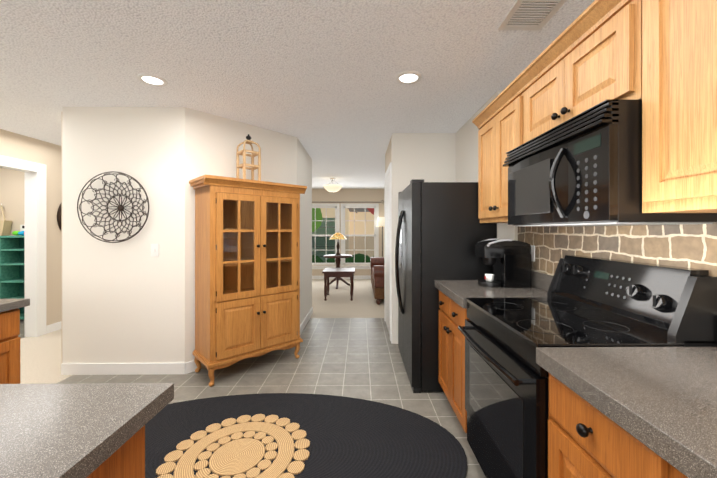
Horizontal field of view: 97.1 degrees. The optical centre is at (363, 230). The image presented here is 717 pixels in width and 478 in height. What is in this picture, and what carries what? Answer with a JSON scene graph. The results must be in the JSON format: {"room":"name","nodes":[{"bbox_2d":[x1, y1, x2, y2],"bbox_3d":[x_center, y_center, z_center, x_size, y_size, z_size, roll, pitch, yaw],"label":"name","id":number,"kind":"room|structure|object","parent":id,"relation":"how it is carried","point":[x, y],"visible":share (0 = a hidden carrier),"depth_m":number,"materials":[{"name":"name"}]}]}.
{"room":"kitchen","nodes":[
{"label":"kitchen","id":0,"kind":"room"},
{"bbox_2d":[0,168,23,235],"bbox_3d":[-5.139,0.090,4.887,1.930,2.440,0.120,0,0,-1],"label":"wall","id":1,"kind":"structure","parent":0,"point":[12,192],"depth_m":4.81,"materials":[{"name":"beige paint"}]},
{"bbox_2d":[0,204,11,235],"bbox_3d":[-5.613,-0.133,4.761,0.540,0.547,0.121,0,0,-1],"label":"hanging bag","id":2,"kind":"object","parent":1,"relation":"hanging from","point":[5,227],"visible":0.94,"depth_m":4.75,"materials":[{"name":"beige fabric"}]},
{"bbox_2d":[0,129,60,325],"bbox_3d":[-4.089,0.090,2.840,0.120,2.440,11.540,0,0,-1],"label":"wall","id":3,"kind":"structure","parent":0,"point":[23,147],"depth_m":4.08,"materials":[{"name":"beige paint"}]},
{"bbox_2d":[0,155,45,336],"bbox_3d":[-4.098,0.238,3.455,0.157,2.145,1.120,0,0,-1],"label":"door frame","id":4,"kind":"structure","parent":3,"relation":"attached to","point":[35,243],"depth_m":3.90,"materials":[{"name":"white wood"}]},
{"bbox_2d":[57,204,60,229],"bbox_3d":[-4.034,-0.180,4.510,0.030,0.680,0.680,0,0,-1],"label":"round mirror","id":5,"kind":"object","parent":3,"relation":"attached to","point":[59,216],"visible":0.02,"depth_m":4.19,"materials":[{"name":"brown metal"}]},
{"bbox_2d":[61,107,311,363],"bbox_3d":[-1.848,0.090,3.953,2.070,2.440,2.110,0,0,-1],"label":"wall","id":6,"kind":"structure","parent":0,"point":[132,300],"depth_m":2.90,"materials":[{"name":"white paint"}]},
{"bbox_2d":[77,171,148,242],"bbox_3d":[-2.219,-0.207,2.844,0.632,0.632,0.095,0,0,-1],"label":"art","id":7,"kind":"object","parent":6,"relation":"attached to","point":[121,207],"visible":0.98,"depth_m":2.85,"materials":[{"name":"grey metal"}]},
{"bbox_2d":[151,244,158,255],"bbox_3d":[-1.909,0.178,2.888,0.070,0.115,0.018,0,0,-1],"label":"switch plate","id":8,"kind":"object","parent":6,"relation":"attached to","point":[154,249],"visible":1,"depth_m":2.89,"materials":[{"name":"white plastic"}]},
{"bbox_2d":[46,275,391,374],"bbox_3d":[-0.264,1.260,2.887,7.530,0.100,11.300,0,0,-1],"label":"baseboard","id":9,"kind":"structure","parent":6,"relation":"attached to","point":[121,368],"depth_m":2.88,"materials":[{"name":"white wood"}]},
{"bbox_2d":[18,279,485,477],"bbox_3d":[-1.289,1.310,2.875,9.820,0.001,11.540,0,0,-1],"label":"floor","id":10,"kind":"structure","parent":0,"point":[348,348],"depth_m":2.99,"materials":[{"name":"tile"}]},
{"bbox_2d":[0,236,23,319],"bbox_3d":[-4.992,0.693,4.686,0.540,1.235,0.275,0,0,-1],"label":"shelf","id":11,"kind":"object","parent":10,"relation":"on","point":[11,267],"visible":0.31,"depth_m":4.67,"materials":[{"name":"paint"}]},
{"bbox_2d":[12,231,23,235],"bbox_3d":[-4.983,0.039,4.698,0.442,0.070,0.086,0,0,-1],"label":"duster","id":12,"kind":"object","parent":11,"relation":"on","point":[16,233],"visible":0.48,"depth_m":4.66,"materials":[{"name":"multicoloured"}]},
{"bbox_2d":[0,299,173,477],"bbox_3d":[-1.523,0.827,-0.454,2.090,0.968,4.610,0,0,-1],"label":"kitchen island","id":13,"kind":"object","parent":10,"relation":"on","point":[83,430],"depth_m":0.69,"materials":[{"name":"grey stone"}]},
{"bbox_2d":[189,174,306,386],"bbox_3d":[-1.094,0.428,3.069,0.974,1.765,0.465,0,0,-44],"label":"hutch","id":14,"kind":"object","parent":10,"relation":"on","point":[247,268],"visible":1,"depth_m":2.90,"materials":[{"name":"brown wood"}]},
{"bbox_2d":[236,134,260,180],"bbox_3d":[-1.121,-0.697,3.075,0.186,0.483,0.186,0,0,-44],"label":"lantern","id":15,"kind":"object","parent":14,"relation":"on","point":[252,167],"visible":0.96,"depth_m":3.06,"materials":[{"name":"brown wood"}]},
{"bbox_2d":[145,393,467,477],"bbox_3d":[-0.666,1.300,1.862,2.520,0.018,1.340,0,0,-1],"label":"rug","id":16,"kind":"object","parent":10,"relation":"on","point":[282,435],"visible":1,"depth_m":1.95,"materials":[{"name":"fabric"}]},
{"bbox_2d":[324,254,351,288],"bbox_3d":[-0.605,0.945,7.383,0.670,0.740,0.670,0,0,-1],"label":"round table","id":17,"kind":"object","parent":10,"relation":"on","point":[337,261],"visible":0.77,"depth_m":7.32,"materials":[{"name":"brown wood"}]},
{"bbox_2d":[330,232,345,254],"bbox_3d":[-0.605,0.299,7.383,0.430,0.550,0.430,0,0,-1],"label":"lamp","id":18,"kind":"object","parent":17,"relation":"on","point":[338,235],"visible":1,"depth_m":7.31,"materials":[{"name":"beige glass"}]},
{"bbox_2d":[322,268,354,300],"bbox_3d":[-0.480,1.035,6.185,0.600,0.550,0.600,0,0,-1],"label":"end table","id":19,"kind":"object","parent":10,"relation":"on","point":[338,272],"visible":1,"depth_m":5.92,"materials":[{"name":"brown wood"}]},
{"bbox_2d":[370,257,383,304],"bbox_3d":[0.660,0.837,6.569,0.990,0.945,2.009,0,0,-1],"label":"sofa","id":20,"kind":"object","parent":10,"relation":"on","point":[377,272],"visible":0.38,"depth_m":5.59,"materials":[{"name":"brown leather"}]},
{"bbox_2d":[376,217,383,256],"bbox_3d":[0.475,0.480,8.197,0.316,1.660,0.316,0,0,-1],"label":"floor lamp","id":21,"kind":"object","parent":10,"relation":"on","point":[380,221],"visible":0.5,"depth_m":8.11,"materials":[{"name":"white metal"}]},
{"bbox_2d":[395,179,496,392],"bbox_3d":[0.685,0.449,3.007,0.764,1.722,0.908,0,0,-1],"label":"fridge","id":22,"kind":"object","parent":10,"relation":"on","point":[442,230],"visible":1,"depth_m":2.55,"materials":[{"name":"black metal"}]},
{"bbox_2d":[439,290,468,432],"bbox_3d":[0.906,0.881,2.192,0.622,0.858,0.700,0,0,-1],"label":"base cabinet","id":23,"kind":"object","parent":10,"relation":"on","point":[451,315],"depth_m":2.13,"materials":[{"name":"brown wood"}]},
{"bbox_2d":[434,271,716,477],"bbox_3d":[0.910,0.371,0.840,0.647,0.161,3.416,0,0,-1],"label":"countertop","id":24,"kind":"structure","parent":23,"relation":"on","point":[661,402],"depth_m":0.82,"materials":[{"name":"stone"}]},
{"bbox_2d":[475,238,530,287],"bbox_3d":[0.991,0.227,2.283,0.334,0.337,0.200,0,0,-1],"label":"coffee maker","id":25,"kind":"object","parent":24,"relation":"on","point":[509,260],"visible":1,"depth_m":2.19,"materials":[{"name":"black plastic"},{"name":"glass"}]},
{"bbox_2d":[484,274,493,281],"bbox_3d":[0.903,0.340,2.273,0.064,0.050,0.079,0,0,-1],"label":"coffee cup","id":26,"kind":"object","parent":25,"relation":"on","point":[489,277],"visible":1,"depth_m":2.26,"materials":[{"name":"white ceramic"}]},
{"bbox_2d":[458,255,716,477],"bbox_3d":[0.868,0.725,1.461,0.697,1.170,0.748,0,0,-1],"label":"range","id":27,"kind":"object","parent":10,"relation":"on","point":[594,302],"visible":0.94,"depth_m":1.29,"materials":[{"name":"black metal"}]},
{"bbox_2d":[548,373,658,477],"bbox_3d":[0.922,0.881,0.857,0.622,0.858,0.450,0,0,-1],"label":"base cabinet","id":28,"kind":"object","parent":10,"relation":"on","point":[586,439],"depth_m":0.86,"materials":[{"name":"brown wood"}]},
{"bbox_2d":[659,456,687,477],"bbox_3d":[0.931,0.881,0.172,0.622,0.858,0.920,0,0,-1],"label":"base cabinet","id":29,"kind":"object","parent":10,"relation":"on","point":[666,470],"depth_m":0.66,"materials":[{"name":"brown wood"}]},
{"bbox_2d":[0,0,594,188],"bbox_3d":[-1.289,-1.160,2.874,9.820,0.060,11.540,0,0,-1],"label":"ceiling","id":30,"kind":"structure","parent":0,"point":[316,78],"depth_m":2.13,"materials":[{"name":"white paint"}]},
{"bbox_2d":[137,73,167,86],"bbox_3d":[-1.583,-1.124,2.371,0.196,0.010,0.196,0,0,-1],"label":"recessed light","id":31,"kind":"object","parent":30,"relation":"in","point":[151,79],"visible":1,"depth_m":2.36,"materials":[{"name":"white"}]},
{"bbox_2d":[323,178,341,192],"bbox_3d":[-0.673,-0.975,6.832,0.407,0.310,0.407,0,0,-1],"label":"ceiling light","id":32,"kind":"object","parent":30,"relation":"attached to","point":[332,188],"visible":1,"depth_m":6.72,"materials":[{"name":"white glass"}]},
{"bbox_2d":[395,71,421,83],"bbox_3d":[0.328,-1.124,2.334,0.196,0.010,0.196,0,0,-1],"label":"recessed light","id":33,"kind":"object","parent":30,"relation":"in","point":[408,77],"visible":0.98,"depth_m":2.33,"materials":[{"name":"white"}]},
{"bbox_2d":[497,0,566,29],"bbox_3d":[0.867,-1.125,1.596,0.240,0.008,0.350,0,0,-1],"label":"ceiling vent","id":34,"kind":"object","parent":30,"relation":"in","point":[529,14],"visible":1,"depth_m":1.64,"materials":[{"name":"white metal"}]},
{"bbox_2d":[312,189,383,275],"bbox_3d":[-0.335,0.090,8.597,7.770,2.440,0.120,0,0,-1],"label":"wall","id":35,"kind":"structure","parent":0,"point":[340,196],"depth_m":8.54,"materials":[{"name":"beige paint"}]},
{"bbox_2d":[312,203,339,268],"bbox_3d":[-1.172,0.155,8.530,1.065,1.770,0.128,0,0,-1],"label":"living room window","id":36,"kind":"structure","parent":35,"relation":"in","point":[336,206],"depth_m":8.54,"materials":[{"name":"white wood"}]},
{"bbox_2d":[340,203,378,268],"bbox_3d":[-0.117,0.155,8.544,1.065,1.770,0.128,0,0,-1],"label":"living room window","id":37,"kind":"structure","parent":35,"relation":"in","point":[365,265],"depth_m":8.54,"materials":[{"name":"white"}]},
{"bbox_2d":[385,133,404,343],"bbox_3d":[0.383,0.090,4.130,0.120,2.440,0.930,0,0,-1],"label":"wall","id":38,"kind":"structure","parent":0,"point":[395,153],"depth_m":3.67,"materials":[{"name":"white paint"}]},
{"bbox_2d":[384,162,391,340],"bbox_3d":[0.313,0.250,4.200,0.018,2.120,0.890,0,0,-1],"label":"door frame","id":39,"kind":"structure","parent":38,"relation":"attached to","point":[388,247],"depth_m":4.03,"materials":[{"name":"white"}]},
{"bbox_2d":[405,133,455,187],"bbox_3d":[0.824,0.090,3.731,0.752,2.440,0.120,0,0,-1],"label":"wall","id":40,"kind":"structure","parent":0,"point":[428,157],"depth_m":3.67,"materials":[{"name":"white paint"}]},
{"bbox_2d":[456,91,513,239],"bbox_3d":[1.139,0.090,3.116,0.138,2.440,1.117,0,0,-1],"label":"wall","id":41,"kind":"structure","parent":0,"point":[467,151],"depth_m":3.18,"materials":[{"name":"white paint"}]},
{"bbox_2d":[514,225,552,275],"bbox_3d":[1.301,0.090,0.467,0.120,2.440,6.660,0,0,-1],"label":"wall","id":42,"kind":"structure","parent":0,"point":[515,232],"depth_m":2.52,"materials":[{"name":"white paint"}]},
{"bbox_2d":[476,76,519,222],"bbox_3d":[1.066,-0.472,2.197,0.302,0.824,0.703,0,0,-1],"label":"upper cabinet","id":43,"kind":"object","parent":42,"relation":"attached to","point":[499,123],"depth_m":2.17,"materials":[{"name":"brown wood"}]},
{"bbox_2d":[520,0,635,144],"bbox_3d":[1.075,-0.669,1.464,0.302,0.430,0.756,0,0,-1],"label":"upper cabinet","id":44,"kind":"object","parent":42,"relation":"attached to","point":[593,63],"depth_m":1.34,"materials":[{"name":"brown wood"}]},
{"bbox_2d":[503,99,716,225],"bbox_3d":[0.995,-0.237,1.463,0.458,0.426,0.752,0,0,-1],"label":"microwave","id":45,"kind":"object","parent":44,"relation":"attached to","point":[584,168],"visible":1,"depth_m":1.19,"materials":[{"name":"black plastic"},{"name":"black glass"}]},
{"bbox_2d":[518,222,716,276],"bbox_3d":[1.235,0.326,0.818,0.002,0.770,3.365,0,0,-1],"label":"backsplash","id":46,"kind":"structure","parent":42,"relation":"attached to","point":[693,246],"depth_m":1.46,"materials":[{"name":"stone"}]},
{"bbox_2d":[531,245,534,261],"bbox_3d":[1.213,0.163,2.286,0.006,0.115,0.070,0,0,-1],"label":"electrical outlet plate","id":47,"kind":"object","parent":46,"relation":"attached to","point":[532,252],"visible":0.64,"depth_m":2.26,"materials":[{"name":"white plastic"}]},
{"bbox_2d":[636,0,716,212],"bbox_3d":[1.084,-0.472,0.707,0.302,0.824,0.750,0,0,-1],"label":"upper cabinet","id":48,"kind":"object","parent":42,"relation":"attached to","point":[658,58],"depth_m":0.94,"materials":[{"name":"brown wood"}]},
{"label":"outside","id":49,"kind":"structure","parent":0,"visible":0},
{"label":"ground","id":50,"kind":"structure","parent":49,"visible":0},
{"bbox_2d":[312,253,369,262],"bbox_3d":[-0.104,1.260,10.055,7.448,1.145,1.297,0,0,-1],"label":"hedge","id":51,"kind":"object","parent":50,"relation":"on","point":[362,256],"depth_m":9.85,"materials":[{"name":"green plant"}]},
{"bbox_2d":[312,208,373,260],"bbox_3d":[-2.196,-1.491,20.264,21.200,6.400,11.900,0,0,-1],"label":"house","id":52,"kind":"structure","parent":50,"relation":"on","point":[359,225],"depth_m":16.27,"materials":[{"name":"beige"}]},
{"bbox_2d":[312,208,373,231],"bbox_3d":[-0.979,-0.389,12.326,5.461,4.104,1.899,0,0,-1],"label":"tree","id":53,"kind":"object","parent":50,"relation":"on","point":[320,217],"visible":0.04,"depth_m":12.09,"materials":[{"name":"green plant"}]}
]}

